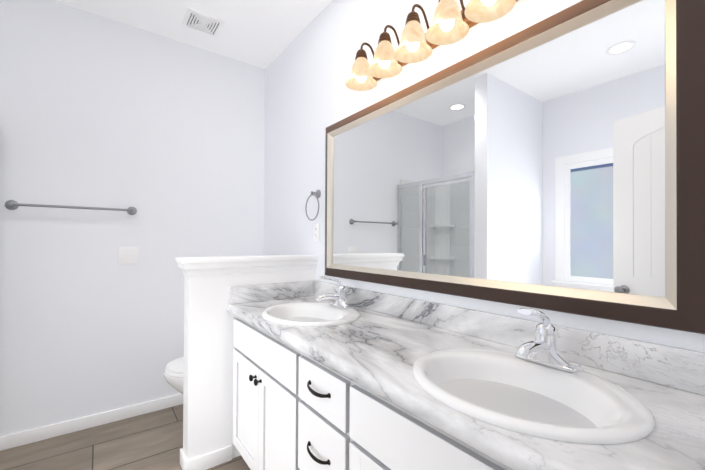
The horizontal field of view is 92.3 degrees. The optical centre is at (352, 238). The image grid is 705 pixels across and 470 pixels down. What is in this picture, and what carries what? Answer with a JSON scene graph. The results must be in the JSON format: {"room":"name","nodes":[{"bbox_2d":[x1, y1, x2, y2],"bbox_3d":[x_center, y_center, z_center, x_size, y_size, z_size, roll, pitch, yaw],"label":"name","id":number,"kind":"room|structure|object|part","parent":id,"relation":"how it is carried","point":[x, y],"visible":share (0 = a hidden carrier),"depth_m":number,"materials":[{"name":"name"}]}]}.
{"room":"bathroom","nodes":[
{"label":"bathroom","id":0,"kind":"room"},
{"bbox_2d":[0,404,250,469],"bbox_3d":[-0.495,1.283,0.330,2.920,0.100,4.770,1,-1,-37],"label":"floor","id":1,"kind":"structure","parent":0,"point":[151,441],"depth_m":2.00,"materials":[{"name":"wood"}]},
{"bbox_2d":[164,356,183,393],"bbox_3d":[-0.882,0.877,2.395,0.797,0.740,0.424,1,-1,-37],"label":"toilet","id":2,"kind":"object","parent":1,"relation":"on","point":[174,374],"visible":0.08,"depth_m":2.13,"materials":[{"name":"white ceramic"}]},
{"bbox_3d":[-0.961,0.837,2.337,0.584,0.052,0.380,1,-1,-37],"label":"seat","id":3,"kind":"part","parent":2,"relation":"part of","materials":[{"name":"white plastic"}]},
{"bbox_2d":[175,255,317,459],"bbox_3d":[-0.610,0.676,2.050,0.810,1.140,0.204,1,-1,-37],"label":"wall","id":4,"kind":"structure","parent":1,"relation":"on","point":[208,373],"depth_m":1.86,"materials":[{"name":"white"}]},
{"bbox_2d":[180,445,231,469],"bbox_3d":[-0.607,1.206,2.051,0.769,0.080,0.148,1,-1,-37],"label":"baseboard","id":5,"kind":"structure","parent":4,"relation":"attached to","point":[213,459],"depth_m":1.84,"materials":[{"name":"white wood"}]},
{"bbox_2d":[229,280,314,303],"bbox_3d":[-0.473,0.320,2.062,0.539,0.097,0.020,1,-1,-37],"label":"backsplash","id":6,"kind":"structure","parent":4,"relation":"attached to","point":[237,294],"depth_m":2.03,"materials":[{"name":"white stone"}]},
{"bbox_2d":[229,312,510,469],"bbox_3d":[0.099,0.831,1.285,0.584,0.826,1.946,1,-1,-37],"label":"bathroom vanity","id":7,"kind":"object","parent":1,"relation":"on","point":[329,376],"depth_m":1.15,"materials":[{"name":"white wood"}]},
{"bbox_3d":[-0.540,0.862,1.723,0.020,0.515,0.368,1,-1,-37],"label":"door","id":8,"kind":"part","parent":7,"relation":"part of","materials":[{"name":"white wood"}]},
{"bbox_3d":[-0.467,0.648,1.584,0.033,0.031,0.031,1,-1,-37],"label":"knob","id":9,"kind":"part","parent":7,"relation":"part of","materials":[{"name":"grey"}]},
{"bbox_3d":[-0.430,0.648,1.536,0.033,0.031,0.031,1,-1,-37],"label":"knob","id":10,"kind":"part","parent":7,"relation":"part of","materials":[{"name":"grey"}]},
{"bbox_3d":[-0.317,0.860,1.425,0.020,0.515,0.368,1,-1,-37],"label":"door","id":11,"kind":"part","parent":7,"relation":"part of","materials":[{"name":"white wood"}]},
{"bbox_3d":[-0.123,0.720,1.128,0.028,0.023,0.141,1,-1,-37],"label":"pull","id":12,"kind":"part","parent":7,"relation":"part of","materials":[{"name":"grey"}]},
{"bbox_3d":[-0.122,0.506,1.130,0.028,0.023,0.141,1,-1,-37],"label":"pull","id":13,"kind":"part","parent":7,"relation":"part of","materials":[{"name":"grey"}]},
{"bbox_3d":[-0.104,0.724,1.142,0.020,0.245,0.300,1,-1,-37],"label":"drawer","id":14,"kind":"part","parent":7,"relation":"part of","materials":[{"name":"white wood"}]},
{"bbox_3d":[-0.103,0.511,1.144,0.020,0.151,0.300,1,-1,-37],"label":"drawer","id":15,"kind":"part","parent":7,"relation":"part of","materials":[{"name":"white wood"}]},
{"bbox_3d":[0.108,0.858,0.856,0.020,0.515,0.373,1,-1,-37],"label":"door","id":16,"kind":"part","parent":7,"relation":"part of","materials":[{"name":"white wood"}]},
{"bbox_2d":[227,296,704,469],"bbox_3d":[0.107,0.391,1.293,0.571,0.050,1.946,1,-1,-37],"label":"countertop","id":17,"kind":"structure","parent":7,"relation":"on","point":[350,350],"depth_m":0.81,"materials":[{"name":"white stone"}]},
{"bbox_2d":[243,300,382,331],"bbox_3d":[-0.206,0.431,1.661,0.458,0.160,0.534,1,-1,-37],"label":"sink","id":18,"kind":"object","parent":17,"relation":"in","point":[293,315],"depth_m":1.74,"materials":[{"name":"white ceramic"}]},
{"bbox_2d":[315,276,354,307],"bbox_3d":[-0.109,0.269,1.734,0.175,0.165,0.160,1,-1,-37],"label":"faucet","id":19,"kind":"object","parent":17,"relation":"on","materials":[{"name":"silver metal"}]},
{"bbox_2d":[371,336,682,469],"bbox_3d":[0.402,0.427,0.848,0.458,0.160,0.534,1,-1,-37],"label":"sink","id":20,"kind":"object","parent":17,"relation":"in","point":[589,418],"depth_m":0.82,"materials":[{"name":"white ceramic"}]},
{"bbox_2d":[511,308,582,371],"bbox_3d":[0.499,0.266,0.921,0.175,0.165,0.160,1,-1,-37],"label":"faucet","id":21,"kind":"object","parent":17,"relation":"on","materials":[{"name":"silver metal"}]},
{"bbox_2d":[0,0,264,436],"bbox_3d":[-1.928,-0.130,2.167,2.800,2.740,0.120,1,-1,-37],"label":"wall","id":22,"kind":"structure","parent":0,"point":[164,136],"depth_m":2.29,"materials":[{"name":"white paint"}]},
{"bbox_2d":[5,200,136,214],"bbox_3d":[-1.766,-0.199,2.168,0.660,0.060,0.072,1,-1,-37],"label":"towel bar","id":23,"kind":"object","parent":22,"relation":"attached to","point":[11,205],"visible":1,"depth_m":2.10,"materials":[{"name":"silver metal"}]},
{"bbox_2d":[0,393,182,450],"bbox_3d":[-1.428,1.205,2.452,1.606,0.080,0.014,1,-1,-37],"label":"baseboard","id":24,"kind":"structure","parent":22,"relation":"attached to","point":[44,432],"depth_m":2.21,"materials":[{"name":"white wood"}]},
{"bbox_2d":[119,247,138,263],"bbox_3d":[-1.557,0.116,2.360,0.118,0.116,0.014,1,-1,-37],"label":"switch plate","id":25,"kind":"object","parent":22,"relation":"attached to","point":[128,255],"visible":1,"depth_m":2.36,"materials":[{"name":"white plastic"}]},
{"bbox_2d":[53,0,331,68],"bbox_3d":[-0.480,-1.556,0.352,2.920,0.100,4.770,1,-1,-37],"label":"ceiling","id":26,"kind":"structure","parent":0,"point":[263,34],"depth_m":2.31,"materials":[{"name":"white paint"}]},
{"bbox_2d":[182,7,224,37],"bbox_3d":[-1.033,-1.488,2.342,0.232,0.012,0.216,1,-1,-37],"label":"ceiling vent","id":27,"kind":"object","parent":26,"relation":"in","point":[200,22],"visible":0.96,"depth_m":2.33,"materials":[{"name":"white plastic"}]},
{"bbox_2d":[264,0,704,351],"bbox_3d":[0.633,-0.124,1.179,0.120,2.740,4.770,1,-1,-37],"label":"wall","id":28,"kind":"structure","parent":0,"point":[310,96],"depth_m":2.09,"materials":[{"name":"white paint"}]},
{"bbox_2d":[305,190,320,220],"bbox_3d":[-0.246,-0.221,2.208,0.058,0.206,0.172,1,-1,-37],"label":"towel ring","id":29,"kind":"object","parent":28,"relation":"attached to","point":[317,194],"visible":1,"depth_m":2.20,"materials":[{"name":"silver metal"}]},
{"bbox_2d":[313,224,319,241],"bbox_3d":[-0.240,-0.040,2.236,0.010,0.116,0.072,1,-1,-37],"label":"electrical outlet plate","id":30,"kind":"object","parent":28,"relation":"attached to","point":[315,232],"visible":1,"depth_m":2.23,"materials":[{"name":"white plastic"}]},
{"bbox_2d":[345,0,517,90],"bbox_3d":[0.268,-0.865,1.402,0.209,0.214,0.880,1,-1,-37],"label":"sconce","id":31,"kind":"object","parent":28,"relation":"attached to","point":[452,22],"visible":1,"depth_m":1.36,"materials":[{"name":"beige glass"}]},
{"bbox_3d":[0.043,-0.818,1.658,0.156,0.121,0.156,1,-1,-37],"label":"lamp shade","id":32,"kind":"part","parent":31,"relation":"part of","materials":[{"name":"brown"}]},
{"bbox_3d":[0.043,-0.804,1.658,0.056,0.072,0.055,1,-1,-37],"label":"bulb","id":33,"kind":"part","parent":31,"relation":"part of","materials":[{"name":"white glass"}]},
{"bbox_3d":[0.145,-0.819,1.522,0.156,0.121,0.156,1,-1,-37],"label":"lamp shade","id":34,"kind":"part","parent":31,"relation":"part of","materials":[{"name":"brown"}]},
{"bbox_3d":[0.145,-0.805,1.522,0.056,0.072,0.055,1,-1,-37],"label":"bulb","id":35,"kind":"part","parent":31,"relation":"part of","materials":[{"name":"white glass"}]},
{"bbox_3d":[0.246,-0.819,1.386,0.156,0.121,0.156,1,-1,-37],"label":"lamp shade","id":36,"kind":"part","parent":31,"relation":"part of","materials":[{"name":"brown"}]},
{"bbox_3d":[0.246,-0.805,1.386,0.056,0.072,0.055,1,-1,-37],"label":"bulb","id":37,"kind":"part","parent":31,"relation":"part of","materials":[{"name":"white glass"}]},
{"bbox_3d":[0.348,-0.820,1.250,0.156,0.121,0.156,1,-1,-37],"label":"lamp shade","id":38,"kind":"part","parent":31,"relation":"part of","materials":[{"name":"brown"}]},
{"bbox_3d":[0.348,-0.806,1.250,0.056,0.072,0.055,1,-1,-37],"label":"bulb","id":39,"kind":"part","parent":31,"relation":"part of","materials":[{"name":"white glass"}]},
{"bbox_3d":[0.450,-0.807,1.113,0.056,0.072,0.055,1,-1,-37],"label":"bulb","id":40,"kind":"part","parent":31,"relation":"part of","materials":[{"name":"white glass"}]},
{"bbox_3d":[0.450,-0.820,1.114,0.156,0.121,0.156,1,-1,-37],"label":"lamp shade","id":41,"kind":"part","parent":31,"relation":"part of","materials":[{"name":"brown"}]},
{"bbox_2d":[325,0,704,333],"bbox_3d":[0.328,-0.238,1.460,0.034,0.930,1.675,1,-1,-37],"label":"mirror","id":42,"kind":"object","parent":28,"relation":"attached to","point":[555,162],"visible":0.96,"depth_m":1.07,"materials":[{"name":"brown mirror"}]},
{"bbox_2d":[315,288,704,395],"bbox_3d":[0.328,0.319,1.458,0.020,0.097,1.946,1,-1,-37],"label":"backsplash","id":43,"kind":"structure","parent":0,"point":[677,367],"depth_m":0.96,"materials":[{"name":"white stone"}]}
]}

